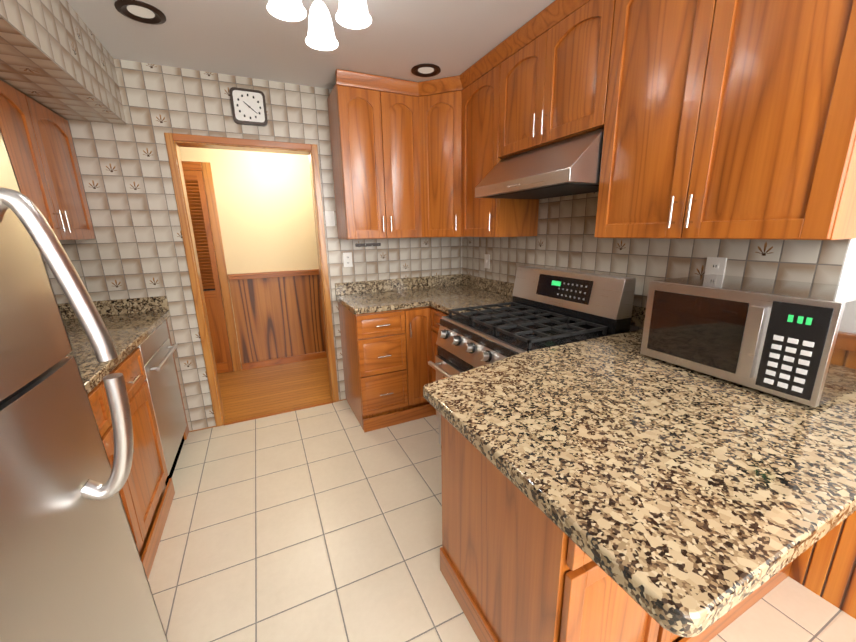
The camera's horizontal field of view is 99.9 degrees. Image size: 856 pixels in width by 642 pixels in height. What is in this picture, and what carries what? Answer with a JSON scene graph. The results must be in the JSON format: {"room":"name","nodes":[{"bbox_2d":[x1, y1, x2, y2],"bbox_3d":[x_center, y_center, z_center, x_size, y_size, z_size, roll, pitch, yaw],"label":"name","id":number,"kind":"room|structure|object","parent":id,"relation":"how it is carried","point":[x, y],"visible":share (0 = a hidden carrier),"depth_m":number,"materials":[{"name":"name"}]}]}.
{"room":"kitchen","nodes":[
{"label":"kitchen","id":0,"kind":"room"},
{"bbox_2d":[0,0,125,124],"bbox_3d":[-0.964,-0.756,-0.362,0.610,0.350,5.380,-7,15,-24],"label":"soffit","id":1,"kind":"structure","parent":0,"point":[56,57],"depth_m":1.55,"materials":[{"name":"tile"}]},
{"bbox_2d":[179,147,318,369],"bbox_3d":[-1.550,-0.724,3.859,5.300,2.420,0.100,-7,15,-24],"label":"wall","id":2,"kind":"structure","parent":0,"point":[264,201],"depth_m":3.65,"materials":[{"name":"beige paint"}]},
{"bbox_2d":[183,170,233,373],"bbox_3d":[-2.413,-0.392,3.444,0.714,1.986,0.028,-7,15,-24],"label":"louvered closet door","id":3,"kind":"structure","parent":2,"relation":"in","point":[198,206],"depth_m":3.53,"materials":[{"name":"brown wood"}]},
{"bbox_2d":[181,161,241,370],"bbox_3d":[-2.417,-0.427,3.443,0.870,2.075,0.020,-7,15,-24],"label":"trim","id":4,"kind":"structure","parent":2,"relation":"attached to","point":[204,168],"depth_m":3.55,"materials":[{"name":"brown wood"}]},
{"bbox_2d":[228,269,318,279],"bbox_3d":[-0.562,-0.628,4.269,3.200,0.060,0.030,-7,15,-24],"label":"trim","id":5,"kind":"structure","parent":2,"relation":"attached to","point":[241,276],"depth_m":3.78,"materials":[{"name":"brown wood"}]},
{"bbox_2d":[229,275,325,363],"bbox_3d":[-0.561,-0.133,4.412,3.200,0.970,0.012,-7,15,-24],"label":"wainscot","id":6,"kind":"structure","parent":2,"relation":"attached to","point":[277,317],"depth_m":3.91,"materials":[{"name":"brown wood"}]},
{"bbox_2d":[241,351,326,369],"bbox_3d":[-0.547,0.304,4.506,3.200,0.075,0.018,-7,15,-24],"label":"baseboard","id":7,"kind":"structure","parent":2,"relation":"attached to","point":[278,361],"depth_m":4.01,"materials":[{"name":"brown wood"}]},
{"bbox_2d":[42,58,461,430],"bbox_3d":[-0.951,-0.481,2.832,3.170,2.420,0.120,-7,15,-24],"label":"wall","id":8,"kind":"structure","parent":0,"point":[134,248],"depth_m":2.34,"materials":[{"name":"tile"}]},
{"bbox_2d":[229,87,267,126],"bbox_3d":[-1.193,-1.425,2.397,0.210,0.210,0.042,-7,15,-24],"label":"wall clock","id":9,"kind":"object","parent":8,"relation":"attached to","point":[248,106],"visible":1,"depth_m":2.38,"materials":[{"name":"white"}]},
{"bbox_2d":[164,133,338,425],"bbox_3d":[-1.239,-0.257,2.739,0.930,2.040,0.167,-7,15,-24],"label":"door frame","id":10,"kind":"structure","parent":8,"relation":"attached to","point":[174,142],"depth_m":2.58,"materials":[{"name":"brown wood"}]},
{"bbox_2d":[325,211,334,225],"bbox_3d":[-0.757,-0.790,2.775,0.070,0.114,0.013,-7,15,-24],"label":"light switch","id":11,"kind":"object","parent":8,"relation":"attached to","point":[329,215],"depth_m":2.77,"materials":[{"name":"white plastic"}]},
{"bbox_2d":[343,252,352,266],"bbox_3d":[-0.646,-0.494,2.901,0.070,0.114,0.009,-7,15,-24],"label":"outlet","id":12,"kind":"object","parent":8,"relation":"attached to","point":[347,257],"depth_m":2.90,"materials":[{"name":"white plastic"}]},
{"bbox_2d":[355,243,380,246],"label":"knife strip","id":13,"kind":"object","parent":8,"relation":"attached to","point":[363,244],"depth_m":2.94,"materials":[{"name":"black plastic"}]},
{"bbox_2d":[327,69,418,238],"bbox_3d":[-0.355,-1.155,2.671,0.626,1.051,0.380,-7,15,-24],"label":"upper cabinet","id":14,"kind":"object","parent":8,"relation":"attached to","point":[372,117],"depth_m":2.51,"materials":[{"name":"brown wood"}]},
{"bbox_2d":[67,0,554,88],"bbox_3d":[-0.238,-1.226,0.625,5.440,0.060,6.700,-7,15,-24],"label":"ceiling","id":15,"kind":"structure","parent":0,"point":[396,39],"depth_m":1.90,"materials":[{"name":"white paint"}]},
{"bbox_2d":[114,0,165,24],"bbox_3d":[-1.328,-1.425,1.665,0.190,0.012,0.190,-7,15,-24],"label":"recessed light","id":16,"kind":"object","parent":15,"relation":"in","point":[140,11],"visible":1,"depth_m":1.66,"materials":[{"name":"brown metal"}]},
{"bbox_2d":[267,0,371,49],"bbox_3d":[-0.429,-1.249,1.359,0.362,0.239,0.350,-7,15,-24],"label":"ceiling light fixture","id":17,"kind":"object","parent":15,"relation":"attached to","point":[353,14],"visible":1,"depth_m":1.38,"materials":[{"name":"white glass"}]},
{"bbox_2d":[411,64,440,76],"bbox_3d":[-0.013,-1.613,2.320,0.190,0.012,0.190,-7,15,-24],"label":"recessed light","id":18,"kind":"object","parent":15,"relation":"in","point":[425,70],"visible":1,"depth_m":2.31,"materials":[{"name":"brown metal"}]},
{"bbox_2d":[148,357,855,641],"bbox_3d":[-0.192,1.181,1.221,5.440,0.060,6.700,-7,15,-24],"label":"floor","id":19,"kind":"structure","parent":0,"point":[321,523],"depth_m":1.72,"materials":[{"name":"tile"}]},
{"bbox_2d":[0,129,167,641],"bbox_3d":[-0.965,0.499,0.488,0.874,1.645,0.750,-7,15,-24],"label":"fridge","id":20,"kind":"object","parent":19,"relation":"on","point":[71,568],"visible":1,"depth_m":0.71,"materials":[{"name":"silver metal"}]},
{"bbox_2d":[87,348,174,578],"bbox_3d":[-1.520,0.691,1.351,0.652,0.880,1.009,-7,15,-24],"label":"base cabinet","id":21,"kind":"object","parent":19,"relation":"on","point":[146,493],"depth_m":1.65,"materials":[{"name":"brown wood"}]},
{"bbox_2d":[58,296,170,393],"bbox_3d":[-1.691,0.118,1.553,0.643,0.140,1.753,-7,15,-24],"label":"countertop","id":22,"kind":"structure","parent":21,"relation":"on","point":[132,324],"depth_m":2.01,"materials":[{"name":"stone"}]},
{"bbox_2d":[137,321,186,485],"bbox_3d":[-1.844,0.518,2.077,0.681,0.877,0.608,-7,15,-24],"label":"dishwasher","id":23,"kind":"object","parent":19,"relation":"on","point":[157,349],"visible":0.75,"depth_m":2.13,"materials":[{"name":"silver metal"}]},
{"bbox_2d":[338,302,448,432],"bbox_3d":[0.018,0.294,2.833,1.173,0.879,1.021,-7,15,-24],"label":"base cabinet","id":24,"kind":"object","parent":19,"relation":"on","point":[388,370],"visible":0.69,"depth_m":2.63,"materials":[{"name":"brown wood"}]},
{"bbox_2d":[335,274,513,314],"bbox_3d":[-0.019,-0.197,2.695,1.140,0.140,1.026,-7,15,-24],"label":"countertop","id":25,"kind":"structure","parent":24,"relation":"on","point":[444,293],"depth_m":2.88,"materials":[{"name":"stone"}]},
{"bbox_2d":[503,281,645,327],"bbox_3d":[0.700,-0.186,2.593,0.020,0.140,1.820,-7,15,-24],"label":"countertop","id":26,"kind":"structure","parent":24,"relation":"on","point":[638,313],"depth_m":1.81,"materials":[{"name":"stone"}]},
{"bbox_2d":[428,266,635,444],"bbox_3d":[0.490,0.331,2.033,0.754,1.175,0.780,-7,15,-24],"label":"range","id":27,"kind":"object","parent":19,"relation":"on","point":[548,307],"visible":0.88,"depth_m":1.89,"materials":[{"name":"silver metal"}]},
{"bbox_2d":[440,377,679,641],"bbox_3d":[0.409,0.678,1.254,0.483,0.880,0.643,-7,15,-24],"label":"base cabinet","id":28,"kind":"object","parent":19,"relation":"on","point":[517,564],"depth_m":1.04,"materials":[{"name":"brown wood"}]},
{"bbox_2d":[676,596,747,641],"bbox_3d":[0.762,0.632,1.413,0.546,0.880,0.643,-7,15,-24],"label":"base cabinet","id":29,"kind":"object","parent":19,"relation":"on","point":[738,610],"depth_m":1.26,"materials":[{"name":"brown wood"}]},
{"bbox_2d":[744,568,783,611],"bbox_3d":[1.070,0.591,1.551,0.382,0.880,0.643,-7,15,-24],"label":"base cabinet","id":30,"kind":"object","parent":19,"relation":"on","point":[759,593],"depth_m":1.38,"materials":[{"name":"brown wood"}]},
{"bbox_2d":[423,329,855,637],"bbox_3d":[0.757,0.173,1.139,1.390,0.140,0.935,-7,15,-24],"label":"countertop","id":31,"kind":"structure","parent":30,"relation":"on","point":[678,500],"depth_m":0.77,"materials":[{"name":"stone"}]},
{"bbox_2d":[640,274,855,406],"bbox_3d":[1.095,0.025,1.221,0.417,0.294,0.495,-7,15,-24],"label":"microwave","id":32,"kind":"object","parent":31,"relation":"on","point":[793,340],"visible":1,"depth_m":1.06,"materials":[{"name":"silver metal"}]},
{"bbox_2d":[462,192,848,330],"bbox_3d":[0.887,-0.381,2.286,0.110,2.420,2.440,-7,15,-24],"label":"tiled wall","id":33,"kind":"structure","parent":0,"point":[565,239],"depth_m":1.84,"materials":[{"name":"tile"}]},
{"bbox_2d":[415,75,458,237],"bbox_3d":[0.159,-1.191,2.780,0.609,1.051,0.610,-7,15,-24],"label":"upper cabinet","id":34,"kind":"object","parent":33,"relation":"attached to","point":[436,100],"depth_m":2.59,"materials":[{"name":"brown wood"}]},
{"bbox_2d":[484,254,489,268],"bbox_3d":[0.488,-0.496,2.987,0.013,0.114,0.070,-7,15,-24],"label":"outlet","id":35,"kind":"object","parent":33,"relation":"attached to","point":[486,257],"depth_m":2.98,"materials":[{"name":"white plastic"}]},
{"bbox_2d":[459,39,538,236],"bbox_3d":[0.464,-1.105,2.408,0.379,1.051,0.545,-7,15,-24],"label":"upper cabinet","id":36,"kind":"object","parent":33,"relation":"attached to","point":[482,86],"depth_m":2.32,"materials":[{"name":"brown wood"}]},
{"bbox_2d":[475,128,603,198],"bbox_3d":[0.660,-0.798,1.907,0.505,0.229,0.738,-7,15,-24],"label":"range hood","id":37,"kind":"object","parent":33,"relation":"attached to","point":[569,167],"visible":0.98,"depth_m":1.71,"materials":[{"name":"silver metal"}]},
{"bbox_2d":[503,0,614,158],"bbox_3d":[0.729,-1.209,1.841,0.338,0.586,0.748,-7,15,-24],"label":"upper cabinet","id":38,"kind":"object","parent":33,"relation":"attached to","point":[558,61],"depth_m":1.70,"materials":[{"name":"brown wood"}]},
{"bbox_2d":[704,257,726,274],"bbox_3d":[1.196,-0.208,1.500,0.009,0.114,0.070,-7,15,-24],"label":"outlet","id":39,"kind":"object","parent":33,"relation":"attached to","point":[716,265],"depth_m":1.49,"materials":[{"name":"white plastic"}]},
{"bbox_2d":[587,0,855,239],"bbox_3d":[1.039,-0.832,1.260,0.338,1.051,0.812,-7,15,-24],"label":"upper cabinet","id":40,"kind":"object","parent":33,"relation":"attached to","point":[725,119],"depth_m":1.12,"materials":[{"name":"brown wood"}]},
{"bbox_2d":[837,239,855,285],"bbox_3d":[1.404,-0.124,1.210,0.110,2.420,0.004,-7,15,-24],"label":"window","id":41,"kind":"structure","parent":0,"point":[847,274],"depth_m":1.18,"materials":[{"name":"white"}]},
{"bbox_3d":[-1.292,0.278,-0.204,0.100,2.420,5.500,-7,15,-24],"label":"wall","id":42,"kind":"structure","parent":0,"visible":0},
{"bbox_2d":[0,80,94,239],"bbox_3d":[-2.016,-0.710,1.663,0.339,0.666,0.933,-7,15,-24],"label":"upper cabinet","id":43,"kind":"object","parent":42,"relation":"attached to","point":[37,137],"visible":0.77,"depth_m":1.75,"materials":[{"name":"brown wood"}]},
{"bbox_3d":[1.605,-0.085,1.034,0.100,2.420,5.380,-7,15,-24],"label":"wall","id":44,"kind":"structure","parent":0,"visible":0},
{"bbox_2d":[788,511,855,618],"bbox_3d":[2.087,0.875,0.107,0.008,0.985,2.935,-7,15,-24],"label":"wainscoting","id":45,"kind":"structure","parent":44,"relation":"attached to","point":[824,567],"depth_m":1.35,"materials":[{"name":"brown wood"}]}
]}

